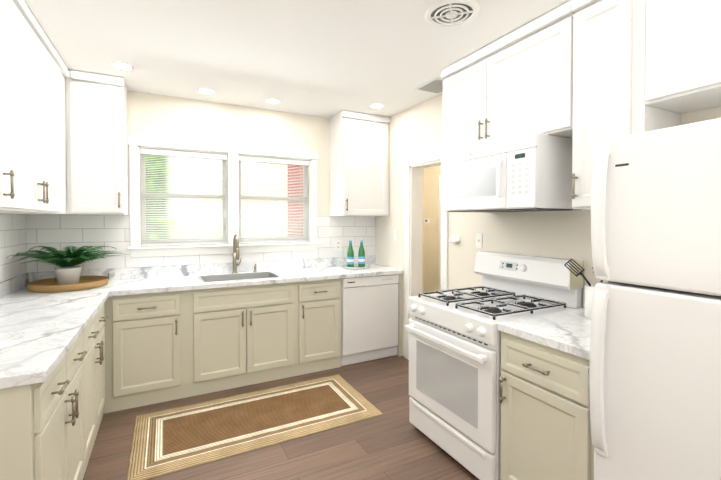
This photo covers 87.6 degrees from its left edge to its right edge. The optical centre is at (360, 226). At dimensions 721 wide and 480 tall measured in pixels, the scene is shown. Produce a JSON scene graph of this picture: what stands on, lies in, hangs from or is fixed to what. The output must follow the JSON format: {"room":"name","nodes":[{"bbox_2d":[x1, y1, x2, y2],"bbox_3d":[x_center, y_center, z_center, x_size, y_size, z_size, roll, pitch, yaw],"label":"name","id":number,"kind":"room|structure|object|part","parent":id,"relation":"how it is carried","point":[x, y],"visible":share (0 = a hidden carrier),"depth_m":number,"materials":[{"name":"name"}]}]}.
{"room":"kitchen","nodes":[
{"label":"kitchen","id":0,"kind":"room"},
{"bbox_2d":[29,90,355,272],"bbox_3d":[-1.299,0.083,3.847,3.242,2.600,0.140,0,1,-27],"label":"wall","id":1,"kind":"structure","parent":0,"point":[156,116],"depth_m":3.75,"materials":[{"name":"paint"}]},
{"bbox_2d":[66,70,127,214],"bbox_3d":[-2.153,-0.650,3.094,0.378,1.108,0.386,0,1,-27],"label":"upper cabinet","id":2,"kind":"object","parent":1,"relation":"attached to","point":[97,142],"visible":1,"depth_m":2.96,"materials":[{"name":"white wood"}]},
{"bbox_2d":[28,215,374,272],"bbox_3d":[-1.264,0.128,3.782,3.241,0.470,0.008,0,1,-27],"label":"tile backsplash","id":3,"kind":"structure","parent":1,"relation":"attached to","point":[59,232],"depth_m":3.34,"materials":[{"name":"white tile"}]},
{"bbox_2d":[335,240,340,249],"bbox_3d":[-0.254,0.217,4.298,0.070,0.115,0.008,0,1,-27],"label":"outlet","id":4,"kind":"object","parent":3,"relation":"attached to","point":[337,244],"visible":1,"depth_m":4.29,"materials":[{"name":"white plastic"}]},
{"bbox_2d":[127,136,319,257],"bbox_3d":[-1.298,-0.266,3.817,1.816,1.077,0.185,0,1,-27],"label":"window","id":5,"kind":"structure","parent":1,"relation":"in","point":[136,248],"depth_m":3.74,"materials":[{"name":"white wood"}]},
{"bbox_3d":[-1.698,-0.268,3.655,0.758,0.898,0.047,0,1,-27],"label":"window sash","id":6,"kind":"part","parent":5,"relation":"part of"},
{"bbox_2d":[140,148,227,245],"bbox_3d":[-1.671,-0.267,3.605,0.750,0.894,0.047,0,1,-27],"label":"window blind","id":7,"kind":"object","parent":5,"relation":"attached to","point":[179,154],"visible":1,"depth_m":3.59,"materials":[{"name":"white plastic"}]},
{"bbox_3d":[-0.936,-0.274,4.051,0.758,0.898,0.047,0,1,-27],"label":"window sash","id":8,"kind":"part","parent":5,"relation":"part of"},
{"bbox_2d":[239,155,308,243],"bbox_3d":[-0.910,-0.273,4.000,0.750,0.894,0.047,0,1,-27],"label":"window blind","id":9,"kind":"object","parent":5,"relation":"attached to","point":[275,161],"visible":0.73,"depth_m":3.99,"materials":[{"name":"white plastic"}]},
{"bbox_2d":[330,110,390,216],"bbox_3d":[0.000,-0.666,4.212,0.584,1.108,0.386,0,1,-27],"label":"upper cabinet","id":10,"kind":"object","parent":1,"relation":"attached to","point":[359,164],"visible":1,"depth_m":4.08,"materials":[{"name":"white wood"}]},
{"bbox_2d":[83,355,478,479],"bbox_3d":[0.346,1.438,2.220,4.922,0.060,6.440,0,1,-27],"label":"floor","id":11,"kind":"structure","parent":0,"point":[391,442],"depth_m":2.38,"materials":[{"name":"brown wood"}]},
{"bbox_2d":[0,325,87,479],"bbox_3d":[-1.577,0.978,1.537,0.603,0.880,0.814,0,1,-27],"label":"base cabinet","id":12,"kind":"object","parent":11,"relation":"on","point":[49,427],"depth_m":1.46,"materials":[{"name":"beige wood"}]},
{"bbox_2d":[88,304,107,461],"bbox_3d":[-1.957,0.967,2.268,0.603,0.880,0.834,0,1,-27],"label":"base cabinet","id":13,"kind":"object","parent":11,"relation":"on","point":[96,330],"depth_m":2.37,"materials":[{"name":"beige wood"}]},
{"bbox_2d":[0,276,111,388],"bbox_3d":[-1.749,0.462,1.888,0.630,0.140,1.650,0,1,-27],"label":"countertop","id":14,"kind":"structure","parent":13,"relation":"on","point":[40,333],"depth_m":1.87,"materials":[{"name":"stone"}]},
{"bbox_2d":[103,290,194,413],"bbox_3d":[-1.782,0.954,3.189,0.605,0.880,0.603,0,1,-27],"label":"base cabinet","id":15,"kind":"object","parent":11,"relation":"on","point":[165,346],"depth_m":2.93,"materials":[{"name":"beige wood"}]},
{"bbox_2d":[127,374,381,479],"bbox_3d":[-0.742,1.392,2.781,1.633,0.013,0.813,0,1,-27],"label":"rug","id":16,"kind":"object","parent":11,"relation":"on","point":[166,441],"visible":1,"depth_m":2.66,"materials":[{"name":"fabric"}]},
{"bbox_2d":[275,279,340,376],"bbox_3d":[-0.530,0.944,3.838,0.476,0.880,0.603,0,1,-27],"label":"base cabinet","id":17,"kind":"object","parent":11,"relation":"on","point":[307,313],"depth_m":3.53,"materials":[{"name":"beige wood"}]},
{"bbox_2d":[9,256,403,295],"bbox_3d":[-1.120,0.438,3.508,3.240,0.140,0.633,0,1,-27],"label":"countertop","id":18,"kind":"structure","parent":17,"relation":"on","point":[155,279],"depth_m":3.50,"materials":[{"name":"stone"}]},
{"bbox_2d":[26,273,108,292],"bbox_3d":[-2.281,0.430,2.953,0.522,0.090,0.506,0,1,-27],"label":"rattan tray","id":19,"kind":"object","parent":18,"relation":"on","point":[49,285],"visible":0.88,"depth_m":2.84,"materials":[{"name":"brown wicker"}]},
{"bbox_2d":[6,246,124,284],"bbox_3d":[-2.217,0.300,2.909,0.684,0.325,0.624,0,1,-27],"label":"potted fern","id":20,"kind":"object","parent":19,"relation":"on","point":[68,271],"visible":1,"depth_m":2.88,"materials":[{"name":"green plant"}]},
{"bbox_2d":[232,234,241,272],"bbox_3d":[-1.190,0.271,3.664,0.099,0.388,0.216,0,1,-27],"label":"faucet","id":21,"kind":"object","parent":18,"relation":"on","point":[236,256],"visible":0.96,"depth_m":3.71,"materials":[{"name":"silver metal"}]},
{"bbox_2d":[197,271,282,282],"bbox_3d":[-1.121,0.563,3.487,0.694,0.199,0.459,0,1,-27],"label":"sink","id":22,"kind":"object","parent":18,"relation":"in","point":[234,277],"visible":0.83,"depth_m":3.64,"materials":[{"name":"silver metal"}]},
{"bbox_2d":[342,264,369,268],"bbox_3d":[-0.047,0.447,4.164,0.316,0.022,0.316,0,1,-27],"label":"tray","id":23,"kind":"object","parent":18,"relation":"on","point":[355,266],"visible":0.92,"depth_m":4.06,"materials":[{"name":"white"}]},
{"bbox_2d":[347,241,353,266],"bbox_3d":[-0.110,0.303,4.141,0.078,0.292,0.078,0,1,-27],"label":"water bottle","id":24,"kind":"object","parent":23,"relation":"on","point":[350,257],"visible":1,"depth_m":4.11,"materials":[{"name":"green glass"}]},
{"bbox_2d":[358,240,364,266],"bbox_3d":[0.013,0.303,4.176,0.078,0.292,0.078,0,1,-27],"label":"water bottle","id":25,"kind":"object","parent":23,"relation":"on","point":[361,257],"visible":1,"depth_m":4.15,"materials":[{"name":"green glass"}]},
{"bbox_2d":[341,274,398,365],"bbox_3d":[-0.018,0.939,4.090,0.652,0.875,0.612,0,1,-27],"label":"dishwasher","id":26,"kind":"object","parent":11,"relation":"on","point":[369,318],"visible":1,"depth_m":3.82,"materials":[{"name":"white metal"}]},
{"bbox_2d":[405,251,582,479],"bbox_3d":[0.811,0.802,2.423,0.795,1.202,0.763,0,1,-27],"label":"range","id":27,"kind":"object","parent":11,"relation":"on","point":[454,369],"visible":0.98,"depth_m":2.25,"materials":[{"name":"white metal"}]},
{"bbox_2d":[499,331,593,479],"bbox_3d":[1.122,0.973,1.878,0.768,0.879,0.480,0,1,-27],"label":"base cabinet","id":28,"kind":"object","parent":11,"relation":"on","point":[544,398],"visible":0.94,"depth_m":1.70,"materials":[{"name":"beige wood"}]},
{"bbox_2d":[497,291,590,359],"bbox_3d":[1.138,0.463,1.877,0.736,0.140,0.492,0,1,-27],"label":"countertop","id":29,"kind":"structure","parent":28,"relation":"on","point":[568,331],"depth_m":1.81,"materials":[{"name":"stone"}]},
{"bbox_2d":[585,284,595,318],"bbox_3d":[1.269,0.405,2.019,0.114,0.170,0.114,0,1,-27],"label":"utensil crock","id":30,"kind":"object","parent":29,"relation":"on","point":[589,292],"visible":0.29,"depth_m":2.00,"materials":[{"name":"white ceramic"}]},
{"bbox_2d":[564,258,602,285],"bbox_3d":[1.228,0.327,2.037,0.101,0.299,0.208,0,1,-27],"label":"utensils","id":31,"kind":"object","parent":30,"relation":"in","point":[584,277],"visible":0.25,"depth_m":2.06,"materials":[{"name":"black metal"}]},
{"bbox_2d":[589,118,720,479],"bbox_3d":[1.396,0.532,1.277,0.775,1.756,0.793,0,1,-27],"label":"refrigerator","id":32,"kind":"object","parent":11,"relation":"on","point":[655,375],"visible":1,"depth_m":1.28,"materials":[{"name":"white metal"}]},
{"bbox_2d":[24,0,568,117],"bbox_3d":[-0.061,-1.211,1.445,3.522,0.060,5.510,0,1,-27],"label":"ceiling","id":33,"kind":"structure","parent":0,"point":[326,58],"depth_m":2.49,"materials":[{"name":"paint"}]},
{"bbox_2d":[111,62,133,70],"bbox_3d":[-1.785,-1.198,2.820,0.150,0.006,0.150,0,1,-27],"label":"recessed light","id":34,"kind":"object","parent":33,"relation":"in","point":[122,66],"visible":0.98,"depth_m":2.82,"materials":[{"name":"white"}]},
{"bbox_2d":[197,88,214,94],"bbox_3d":[-1.382,-1.206,3.368,0.150,0.006,0.150,0,1,-27],"label":"recessed light","id":35,"kind":"object","parent":33,"relation":"in","point":[206,91],"visible":0.98,"depth_m":3.36,"materials":[{"name":"white"}]},
{"bbox_2d":[265,99,280,103],"bbox_3d":[-0.849,-1.210,3.644,0.150,0.006,0.150,0,1,-27],"label":"recessed light","id":36,"kind":"object","parent":33,"relation":"in","point":[273,101],"visible":1,"depth_m":3.64,"materials":[{"name":"white"}]},
{"bbox_2d":[369,104,383,108],"bbox_3d":[0.164,-1.213,3.798,0.150,0.006,0.150,0,1,-27],"label":"recessed light","id":37,"kind":"object","parent":33,"relation":"in","point":[376,106],"visible":1,"depth_m":3.80,"materials":[{"name":"white"}]},
{"bbox_2d":[415,78,443,93],"bbox_3d":[0.660,-1.203,3.233,0.260,0.008,0.300,0,1,-27],"label":"ceiling vent","id":38,"kind":"object","parent":33,"relation":"in","point":[435,85],"visible":0.67,"depth_m":3.23,"materials":[{"name":"white"}]},
{"bbox_2d":[424,0,479,27],"bbox_3d":[0.507,-1.178,2.095,0.300,0.024,0.300,0,1,-27],"label":"ceiling vent","id":39,"kind":"object","parent":33,"relation":"attached to","point":[452,12],"visible":1,"depth_m":2.07,"materials":[{"name":"white plastic"}]},
{"bbox_2d":[422,165,440,294],"bbox_3d":[1.097,0.076,4.302,1.150,2.600,3.400,0,1,-27],"label":"wall","id":40,"kind":"structure","parent":0,"point":[430,230],"depth_m":5.48,"materials":[{"name":"beige paint"}]},
{"bbox_2d":[424,218,429,222],"bbox_3d":[0.977,-0.079,5.533,0.025,0.075,0.100,0,1,-27],"label":"thermostat","id":41,"kind":"object","parent":40,"relation":"attached to","point":[426,220],"visible":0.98,"depth_m":5.51,"materials":[{"name":"white plastic"}]},
{"bbox_2d":[438,175,440,290],"bbox_3d":[1.318,0.328,4.888,0.019,2.080,0.930,0,1,-27],"label":"door frame","id":42,"kind":"structure","parent":40,"relation":"attached to","point":[439,245],"depth_m":5.27,"materials":[{"name":"white wood"}]},
{"bbox_2d":[375,93,720,355],"bbox_3d":[1.440,0.107,2.244,0.140,2.600,5.510,0,1,-27],"label":"wall","id":43,"kind":"structure","parent":0,"point":[417,129],"depth_m":3.14,"materials":[{"name":"paint"}]},
{"bbox_2d":[394,230,397,240],"bbox_3d":[0.382,0.099,4.112,0.013,0.115,0.070,0,1,-27],"label":"light switch","id":44,"kind":"object","parent":43,"relation":"attached to","point":[395,235],"visible":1,"depth_m":4.10,"materials":[{"name":"white plastic"}]},
{"bbox_2d":[403,148,447,359],"bbox_3d":[0.681,0.338,3.685,0.163,2.095,0.700,0,1,-27],"label":"door frame","id":45,"kind":"structure","parent":43,"relation":"attached to","point":[414,165],"depth_m":3.88,"materials":[{"name":"white wood"}]},
{"bbox_2d":[448,236,459,241],"bbox_3d":[0.809,0.110,3.252,0.049,0.055,0.100,0,1,-27],"label":"wall-mounted holder","id":46,"kind":"object","parent":43,"relation":"attached to","point":[455,238],"visible":1,"depth_m":3.24,"materials":[{"name":"white plastic"}]},
{"bbox_2d":[476,233,481,247],"bbox_3d":[0.949,0.116,3.020,0.013,0.115,0.070,0,1,-27],"label":"light switch","id":47,"kind":"object","parent":43,"relation":"attached to","point":[478,240],"visible":1,"depth_m":3.01,"materials":[{"name":"white plastic"}]},
{"bbox_2d":[441,0,574,157],"bbox_3d":[1.002,-0.858,2.498,0.386,0.673,1.037,0,1,-27],"label":"upper cabinet","id":48,"kind":"object","parent":43,"relation":"attached to","point":[518,82],"visible":0.79,"depth_m":2.29,"materials":[{"name":"white wood"}]},
{"bbox_2d":[444,133,576,212],"bbox_3d":[0.962,-0.309,2.485,0.475,0.418,0.756,0,1,-27],"label":"microwave","id":49,"kind":"object","parent":48,"relation":"attached to","point":[529,172],"visible":1,"depth_m":2.20,"materials":[{"name":"white plastic"}]},
{"bbox_2d":[571,0,680,209],"bbox_3d":[1.317,-0.637,1.893,0.386,1.098,0.330,0,1,-27],"label":"upper cabinet","id":50,"kind":"object","parent":43,"relation":"attached to","point":[609,47],"visible":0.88,"depth_m":1.82,"materials":[{"name":"white wood"}]},
{"bbox_2d":[645,0,720,113],"bbox_3d":[1.683,-0.856,1.185,0.386,0.638,1.253,0,1,-27],"label":"upper cabinet","id":51,"kind":"object","parent":43,"relation":"attached to","point":[683,60],"visible":0.97,"depth_m":1.56,"materials":[{"name":"white wood"}]},
{"bbox_3d":[-1.562,0.130,0.685,0.140,2.600,5.510,0,1,-27],"label":"wall","id":52,"kind":"structure","parent":0,"visible":0},
{"bbox_2d":[0,0,11,211],"bbox_3d":[-1.672,-0.625,1.421,0.348,1.108,0.517,0,1,-27],"label":"upper cabinet","id":53,"kind":"object","parent":52,"relation":"attached to","point":[5,88],"depth_m":1.73,"materials":[{"name":"white wood"}]},
{"bbox_2d":[0,213,27,282],"bbox_3d":[-2.171,0.154,2.020,0.008,0.470,2.280,0,1,-27],"label":"tile backsplash","id":54,"kind":"structure","parent":52,"relation":"attached to","point":[21,233],"depth_m":2.76,"materials":[{"name":"white tile"}]},
{"bbox_2d":[0,0,63,214],"bbox_3d":[-2.039,-0.635,2.126,0.348,1.108,1.073,0,1,-27],"label":"upper cabinet","id":55,"kind":"object","parent":52,"relation":"attached to","point":[34,72],"depth_m":2.14,"materials":[{"name":"white wood"}]},
{"bbox_2d":[64,64,70,214],"bbox_3d":[-2.417,-0.646,2.854,0.348,1.108,0.568,0,1,-27],"label":"upper cabinet","id":56,"kind":"object","parent":52,"relation":"attached to","point":[66,73],"depth_m":2.86,"materials":[{"name":"white wood"}]},
{"label":"outside","id":57,"kind":"structure","parent":0,"visible":0},
{"bbox_2d":[145,155,302,238],"bbox_3d":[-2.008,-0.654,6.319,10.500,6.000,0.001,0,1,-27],"label":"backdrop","id":58,"kind":"structure","parent":57,"point":[220,194],"depth_m":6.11,"materials":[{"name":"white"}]}
]}

